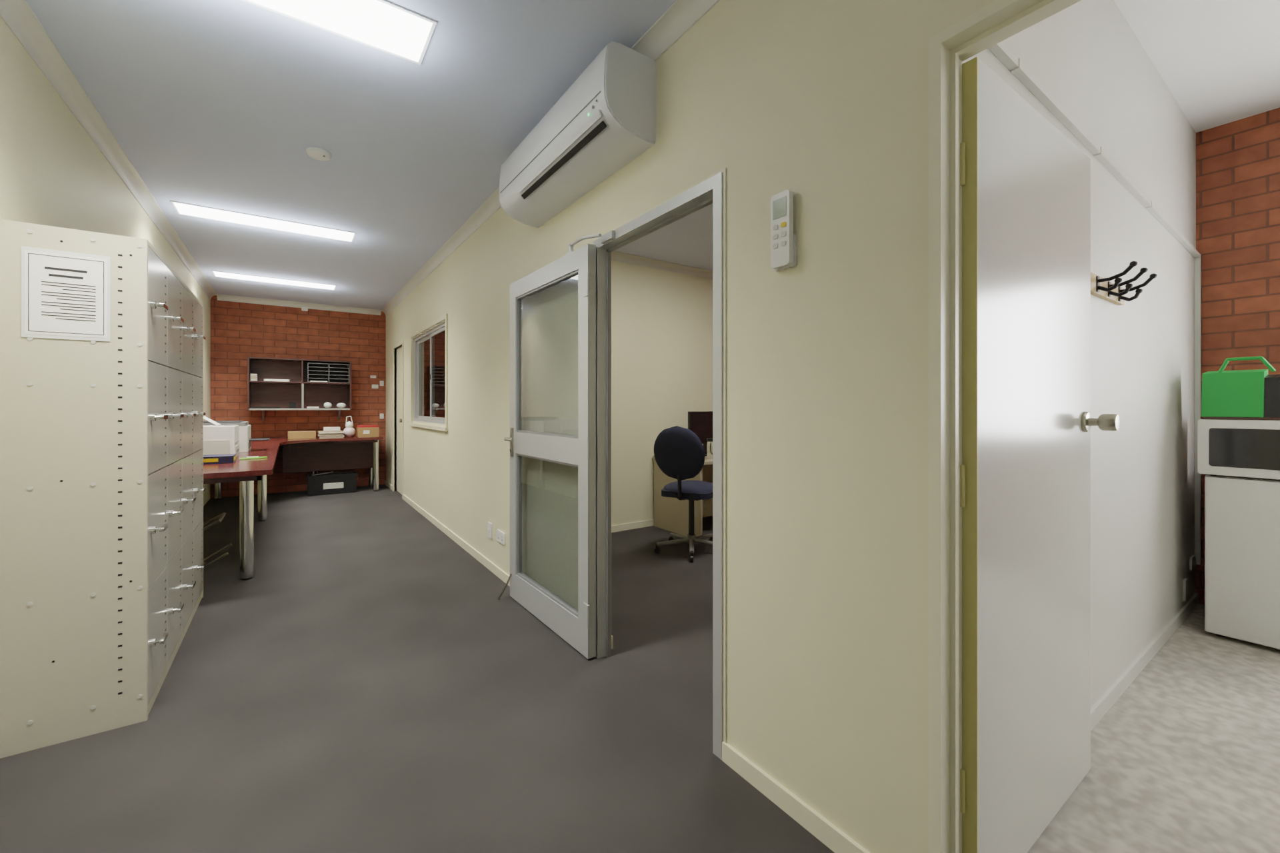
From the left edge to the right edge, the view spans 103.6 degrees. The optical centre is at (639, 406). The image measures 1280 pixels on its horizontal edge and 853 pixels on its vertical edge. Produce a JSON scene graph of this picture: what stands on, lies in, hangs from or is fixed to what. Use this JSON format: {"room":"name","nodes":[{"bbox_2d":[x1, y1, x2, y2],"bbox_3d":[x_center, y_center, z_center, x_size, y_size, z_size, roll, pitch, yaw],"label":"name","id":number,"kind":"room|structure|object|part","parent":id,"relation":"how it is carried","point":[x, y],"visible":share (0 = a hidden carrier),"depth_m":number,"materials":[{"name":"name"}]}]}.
{"room":"office","nodes":[
{"label":"office","id":0,"kind":"room"},
{"bbox_2d":[0,16,210,505],"bbox_3d":[-2.714,-0.305,2.284,0.120,3.050,10.890,0,0,-35],"label":"wall","id":1,"kind":"structure","parent":0,"point":[53,173],"depth_m":2.25,"materials":[{"name":"paint"}]},
{"bbox_2d":[210,295,445,498],"bbox_3d":[-3.437,-0.305,8.340,5.605,3.050,0.120,0,0,-35],"label":"wall","id":2,"kind":"structure","parent":0,"point":[239,331],"depth_m":7.26,"materials":[{"name":"red brick"}]},
{"bbox_2d":[247,356,351,421],"bbox_3d":[-4.790,-0.225,7.136,1.200,0.870,0.307,0,0,-35],"label":"shelf","id":3,"kind":"object","parent":2,"relation":"attached to","point":[300,391],"depth_m":7.17,"materials":[{"name":"laminate"}]},
{"bbox_3d":[-4.899,-0.392,7.059,0.873,0.095,0.245,0,0,-35],"label":"items on the upper hutch shelf","id":4,"kind":"part","parent":3,"relation":"part of","materials":[{"name":"white paper"}]},
{"bbox_3d":[-4.770,-0.020,7.091,1.100,0.090,0.130,0,0,-35],"label":"items on the lower hutch shelf","id":5,"kind":"part","parent":3,"relation":"part of","materials":[{"name":"white ceramic"}]},
{"bbox_2d":[301,306,307,311],"bbox_3d":[-4.839,-1.408,7.273,0.072,0.063,0.030,0,0,-35],"label":"light switch","id":6,"kind":"object","parent":2,"relation":"attached to","point":[304,309],"depth_m":7.26,"materials":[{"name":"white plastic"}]},
{"bbox_2d":[370,375,375,377],"bbox_3d":[-4.120,-0.462,7.773,0.073,0.033,0.030,0,0,-35],"label":"light switch","id":7,"kind":"object","parent":2,"relation":"attached to","point":[371,376],"depth_m":7.79,"materials":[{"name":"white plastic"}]},
{"bbox_2d":[372,380,383,388],"bbox_3d":[-4.063,-0.341,7.813,0.157,0.117,0.030,0,0,-35],"label":"light switch","id":8,"kind":"object","parent":2,"relation":"attached to","point":[381,383],"depth_m":7.82,"materials":[{"name":"white plastic"}]},
{"bbox_2d":[380,414,383,418],"bbox_3d":[-4.018,0.150,7.844,0.047,0.063,0.030,0,0,-35],"label":"light switch","id":9,"kind":"object","parent":2,"relation":"attached to","point":[381,415],"depth_m":7.85,"materials":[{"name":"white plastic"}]},
{"bbox_2d":[26,0,712,309],"bbox_3d":[-0.413,-1.540,3.884,5.885,0.100,11.050,0,0,-35],"label":"ceiling","id":10,"kind":"structure","parent":0,"point":[217,104],"depth_m":2.57,"materials":[{"name":"paint"}]},
{"bbox_2d":[170,200,355,242],"bbox_3d":[-2.995,-1.487,4.099,1.174,0.006,0.294,0,0,-35],"label":"recessed light","id":11,"kind":"object","parent":10,"relation":"in","point":[183,209],"visible":1,"depth_m":4.06,"materials":[{"name":"white plastic"}]},
{"bbox_2d":[211,270,336,289],"bbox_3d":[-4.289,-1.487,5.970,1.174,0.006,0.294,0,0,-35],"label":"recessed light","id":12,"kind":"object","parent":10,"relation":"in","point":[219,274],"visible":1,"depth_m":5.93,"materials":[{"name":"white plastic"}]},
{"bbox_2d":[306,147,331,160],"bbox_3d":[-1.883,-1.475,2.954,0.124,0.030,0.124,0,0,-35],"label":"smoke detector","id":13,"kind":"object","parent":10,"relation":"attached to","point":[317,153],"visible":1,"depth_m":2.93,"materials":[{"name":"white plastic"}]},
{"bbox_2d":[241,0,436,64],"bbox_3d":[-1.351,-1.487,1.734,1.174,0.006,0.294,0,0,-35],"label":"recessed light","id":14,"kind":"object","parent":10,"relation":"in","point":[385,26],"visible":1,"depth_m":1.95,"materials":[{"name":"white plastic"}]},
{"bbox_2d":[0,484,834,852],"bbox_3d":[-0.413,1.270,3.884,5.885,0.100,11.050,0,0,-35],"label":"floor","id":15,"kind":"structure","parent":0,"point":[371,687],"depth_m":1.92,"materials":[{"name":"grey carpet"}]},
{"bbox_2d":[0,219,205,758],"bbox_3d":[-2.507,0.285,2.488,0.447,1.870,1.552,0,0,-35],"label":"filing cabinet","id":16,"kind":"object","parent":15,"relation":"on","point":[102,565],"visible":1,"depth_m":1.88,"materials":[{"name":"beige metal"}]},
{"bbox_2d":[21,246,110,341],"bbox_3d":[-2.086,-0.405,1.836,0.220,0.320,0.002,0,0,-35],"label":"notice sign","id":17,"kind":"object","parent":16,"relation":"attached to","point":[65,295],"depth_m":1.83,"materials":[{"name":"white paper"}]},
{"bbox_2d":[203,512,231,569],"bbox_3d":[-3.144,1.004,3.600,0.345,0.427,0.361,0,0,-35],"label":"trolley","id":18,"kind":"object","parent":15,"relation":"on","point":[223,515],"visible":0.24,"depth_m":3.69,"materials":[{"name":"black metal"}]},
{"bbox_2d":[203,435,382,580],"bbox_3d":[-3.636,0.830,5.441,1.961,0.780,4.406,0,0,-35],"label":"desk","id":19,"kind":"object","parent":15,"relation":"on","point":[314,455],"visible":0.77,"depth_m":5.41,"materials":[{"name":"laminate"}]},
{"bbox_2d":[203,454,235,464],"bbox_3d":[-3.346,0.411,3.922,0.302,0.055,0.220,0,0,-35],"label":"paper","id":20,"kind":"object","parent":19,"relation":"on","point":[209,459],"visible":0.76,"depth_m":3.88,"materials":[{"name":"blue paper"}]},
{"bbox_2d":[203,416,239,457],"bbox_3d":[-3.699,0.203,4.296,0.428,0.473,0.443,0,0,-35],"label":"printer","id":21,"kind":"object","parent":19,"relation":"on","point":[218,439],"visible":0.52,"depth_m":4.19,"materials":[{"name":"white plastic"}]},
{"bbox_2d":[203,420,269,452],"bbox_3d":[-4.042,0.291,4.966,0.630,0.295,0.470,0,0,-35],"label":"printer","id":22,"kind":"object","parent":19,"relation":"on","point":[245,439],"visible":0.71,"depth_m":4.85,"materials":[{"name":"grey plastic"}]},
{"bbox_2d":[239,456,267,459],"bbox_3d":[-3.293,0.433,4.268,0.125,0.012,0.190,0,0,37],"label":"paper","id":23,"kind":"object","parent":19,"relation":"on","point":[257,457],"visible":1,"depth_m":4.26,"materials":[{"name":"green paper"}]},
{"bbox_2d":[288,430,315,439],"bbox_3d":[-4.713,0.394,7.027,0.320,0.090,0.280,0,0,-35],"label":"cardboard box","id":24,"kind":"object","parent":19,"relation":"on","point":[291,435],"visible":1,"depth_m":6.92,"materials":[{"name":"brown cardboard"}]},
{"bbox_2d":[317,426,344,438],"bbox_3d":[-4.401,0.369,7.164,0.312,0.140,0.452,0,0,-35],"label":"paper stack","id":25,"kind":"object","parent":19,"relation":"on","point":[328,433],"visible":1,"depth_m":7.02,"materials":[{"name":"beige paper"}]},
{"bbox_2d":[343,416,355,437],"bbox_3d":[-4.162,0.286,7.215,0.150,0.306,0.166,0,0,-35],"label":"plastic bag","id":26,"kind":"object","parent":19,"relation":"on","point":[349,431],"visible":0.98,"depth_m":7.17,"materials":[{"name":"white plastic"}]},
{"bbox_2d":[356,425,378,437],"bbox_3d":[-3.964,0.356,7.334,0.260,0.165,0.291,0,0,-35],"label":"cardboard box","id":27,"kind":"object","parent":19,"relation":"on","point":[361,431],"visible":1,"depth_m":7.22,"materials":[{"name":"brown cardboard"}]},
{"bbox_2d":[306,471,357,496],"bbox_3d":[-4.343,1.065,7.107,0.600,0.307,0.290,0,0,-35],"label":"crate","id":28,"kind":"object","parent":15,"relation":"on","point":[329,483],"visible":1,"depth_m":7.00,"materials":[{"name":"black plastic"}]},
{"bbox_2d":[652,455,712,536],"bbox_3d":[0.962,0.860,5.266,1.510,0.720,0.750,0,0,-35],"label":"office desk","id":29,"kind":"object","parent":15,"relation":"on","point":[671,515],"visible":0.17,"depth_m":4.90,"materials":[{"name":"beige laminate"}]},
{"bbox_2d":[688,411,712,456],"bbox_3d":[0.688,0.275,5.178,0.480,0.449,0.180,0,0,-35],"label":"monitor","id":30,"kind":"object","parent":29,"relation":"on","point":[700,423],"visible":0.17,"depth_m":5.12,"materials":[{"name":"black plastic"}]},
{"bbox_2d":[706,438,712,459],"bbox_3d":[0.678,0.400,4.807,0.082,0.199,0.082,0,0,-35],"label":"steel cup","id":31,"kind":"object","parent":29,"relation":"on","point":[709,444],"visible":0.72,"depth_m":4.77,"materials":[{"name":"silver metal"}]},
{"bbox_2d":[654,426,712,562],"bbox_3d":[0.443,0.684,4.210,0.602,1.069,0.691,0,0,25],"label":"office chair","id":32,"kind":"object","parent":15,"relation":"on","point":[679,453],"visible":0.93,"depth_m":3.98,"materials":[{"name":"black fabric"}]},
{"bbox_2d":[611,260,712,525],"bbox_3d":[0.032,-0.305,5.162,3.295,3.050,0.100,0,0,-35],"label":"wall","id":33,"kind":"structure","parent":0,"point":[662,321],"depth_m":5.15,"materials":[{"name":"beige paint"}]},
{"bbox_2d":[386,0,995,852],"bbox_3d":[-0.904,-0.305,3.543,0.090,3.050,10.650,0,0,-35],"label":"wall","id":34,"kind":"structure","parent":0,"point":[825,103],"depth_m":1.50,"materials":[{"name":"paint"}]},
{"bbox_2d":[0,0,719,315],"bbox_3d":[-0.413,-1.455,3.884,5.485,0.070,10.650,0,0,-35],"label":"crown molding","id":35,"kind":"structure","parent":34,"relation":"attached to","point":[682,15],"depth_m":2.75,"materials":[{"name":"white"}]},
{"bbox_2d":[392,340,403,499],"bbox_3d":[-3.302,0.175,6.984,0.107,2.090,0.780,0,0,-35],"label":"door frame","id":36,"kind":"structure","parent":34,"relation":"in","point":[397,346],"depth_m":6.65,"materials":[{"name":"beige wood"}]},
{"bbox_2d":[396,346,401,494],"bbox_3d":[-3.321,0.191,6.972,0.099,2.037,0.694,0,0,-35],"label":"door","id":37,"kind":"structure","parent":34,"relation":"in","point":[399,351],"depth_m":7.06,"materials":[{"name":"beige paint"}]},
{"bbox_2d":[409,313,447,431],"bbox_3d":[-2.293,-0.325,5.518,0.117,1.120,1.750,0,0,-35],"label":"window","id":38,"kind":"structure","parent":34,"relation":"in","point":[439,325],"depth_m":5.61,"materials":[{"name":"beige paint"}]},
{"bbox_2d":[487,522,491,538],"bbox_3d":[-1.112,0.919,3.750,0.014,0.116,0.091,0,0,-35],"label":"power outlet","id":39,"kind":"object","parent":34,"relation":"attached to","point":[489,525],"depth_m":3.76,"materials":[{"name":"white plastic"}]},
{"bbox_2d":[496,529,505,545],"bbox_3d":[-0.973,0.919,3.550,0.014,0.087,0.164,0,0,-35],"label":"power outlet","id":40,"kind":"object","parent":34,"relation":"attached to","point":[501,537],"depth_m":3.56,"materials":[{"name":"white plastic"}]},
{"bbox_2d":[498,233,601,659],"bbox_3d":[-0.525,0.192,2.766,0.120,2.055,1.112,0,0,-36],"label":"door","id":41,"kind":"structure","parent":34,"relation":"in","point":[577,628],"depth_m":2.53,"materials":[{"name":"silver metal"}]},
{"bbox_2d":[498,41,655,227],"bbox_3d":[-0.378,-1.254,2.493,0.246,0.348,1.195,0,0,-35],"label":"air conditioner","id":42,"kind":"object","parent":34,"relation":"attached to","point":[605,120],"visible":1,"depth_m":2.19,"materials":[{"name":"white plastic"}]},
{"bbox_2d":[593,167,726,759],"bbox_3d":[0.063,0.199,2.131,0.113,2.042,0.916,0,0,-36],"label":"door frame","id":43,"kind":"structure","parent":34,"relation":"attached to","point":[713,189],"depth_m":1.94,"materials":[{"name":"silver metal"}]},
{"bbox_2d":[770,190,796,271],"bbox_3d":[0.429,-0.528,1.516,0.032,0.224,0.078,0,0,-35],"label":"remote","id":44,"kind":"object","parent":34,"relation":"attached to","point":[783,242],"visible":1,"depth_m":1.50,"materials":[{"name":"grey plastic"}]},
{"bbox_2d":[384,480,1198,852],"bbox_3d":[-0.413,1.188,3.884,5.485,0.063,10.650,0,0,-35],"label":"baseboard","id":45,"kind":"structure","parent":34,"relation":"attached to","point":[825,831],"depth_m":1.90,"materials":[{"name":"beige paint"}]},
{"bbox_2d":[928,0,1081,852],"bbox_3d":[0.978,0.182,0.827,0.107,2.076,0.918,0,0,-35],"label":"door frame","id":46,"kind":"structure","parent":34,"relation":"attached to","point":[999,21],"depth_m":1.17,"materials":[{"name":"beige paint"}]},
{"bbox_2d":[962,0,1195,708],"bbox_3d":[2.070,-0.305,2.230,3.295,3.050,0.100,0,0,-35],"label":"wall","id":47,"kind":"structure","parent":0,"point":[1087,55],"depth_m":2.27,"materials":[{"name":"white paint"}]},
{"bbox_2d":[960,56,1119,852],"bbox_3d":[1.145,0.192,1.426,0.872,2.033,0.155,0,0,-35],"label":"kitchen door","id":48,"kind":"structure","parent":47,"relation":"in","point":[1027,421],"depth_m":1.35,"materials":[{"name":"white"}]},
{"bbox_2d":[988,41,1200,565],"bbox_3d":[2.106,-0.028,2.179,3.255,1.996,0.023,0,0,-35],"label":"conduit pipe","id":49,"kind":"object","parent":47,"relation":"attached to","point":[1000,50],"depth_m":2.31,"materials":[{"name":"white plastic"}]},
{"bbox_2d":[1090,261,1157,305],"bbox_3d":[1.887,-0.480,1.963,0.460,0.100,0.129,0,0,-35],"label":"hook rail","id":50,"kind":"object","parent":47,"relation":"attached to","point":[1102,288],"visible":0.97,"depth_m":1.95,"materials":[{"name":"black metal"}]},
{"bbox_2d":[1182,578,1187,601],"bbox_3d":[3.122,1.051,2.893,0.131,0.138,0.011,0,0,-35],"label":"power outlet","id":51,"kind":"object","parent":47,"relation":"attached to","point":[1185,581],"depth_m":2.90,"materials":[{"name":"white plastic"}]},
{"bbox_2d":[1189,554,1195,570],"bbox_3d":[3.290,0.932,3.010,0.162,0.087,0.011,0,0,-35],"label":"power outlet","id":52,"kind":"object","parent":47,"relation":"attached to","point":[1192,563],"depth_m":3.02,"materials":[{"name":"white plastic"}]},
{"bbox_2d":[1027,604,1279,852],"bbox_3d":[3.307,1.270,0.624,3.496,0.100,4.050,0,0,-35],"label":"floor","id":53,"kind":"structure","parent":0,"point":[1187,759],"depth_m":1.74,"materials":[{"name":"grey carpet"}]},
{"bbox_2d":[1204,474,1279,649],"bbox_3d":[3.412,0.795,2.597,0.612,0.850,0.610,0,0,-35],"label":"fridge","id":54,"kind":"object","parent":53,"relation":"on","point":[1242,515],"visible":0.95,"depth_m":2.57,"materials":[{"name":"white plastic"}]},
{"bbox_2d":[1198,419,1279,479],"bbox_3d":[3.308,0.218,2.561,0.404,0.300,0.590,0,0,-35],"label":"microwave","id":55,"kind":"object","parent":54,"relation":"on","point":[1251,449],"visible":0.93,"depth_m":2.57,"materials":[{"name":"white plastic"}]},
{"bbox_2d":[1200,416,1279,419],"bbox_3d":[3.285,0.061,2.567,0.335,0.012,0.545,0,0,-35],"label":"tray","id":56,"kind":"object","parent":55,"relation":"on","point":[1201,417],"visible":0.8,"depth_m":2.58,"materials":[{"name":"plastic"}]},
{"bbox_2d":[1201,356,1279,417],"bbox_3d":[3.205,-0.100,2.605,0.242,0.308,0.380,0,0,-35],"label":"box","id":57,"kind":"object","parent":56,"relation":"on","point":[1241,393],"visible":1,"depth_m":2.59,"materials":[{"name":"green plastic"}]},
{"bbox_2d":[1114,0,1279,132],"bbox_3d":[3.308,-1.750,0.624,3.495,0.100,4.050,0,0,-35],"label":"ceiling","id":58,"kind":"structure","parent":0,"point":[1219,60],"depth_m":2.42,"materials":[{"name":"white paint"}]},
{"bbox_2d":[1196,107,1279,604],"bbox_3d":[2.293,-0.305,4.900,0.120,3.050,12.070,0,0,-35],"label":"wall","id":59,"kind":"structure","parent":0,"point":[1238,162],"depth_m":2.99,"materials":[{"name":"red brick"}]}
]}

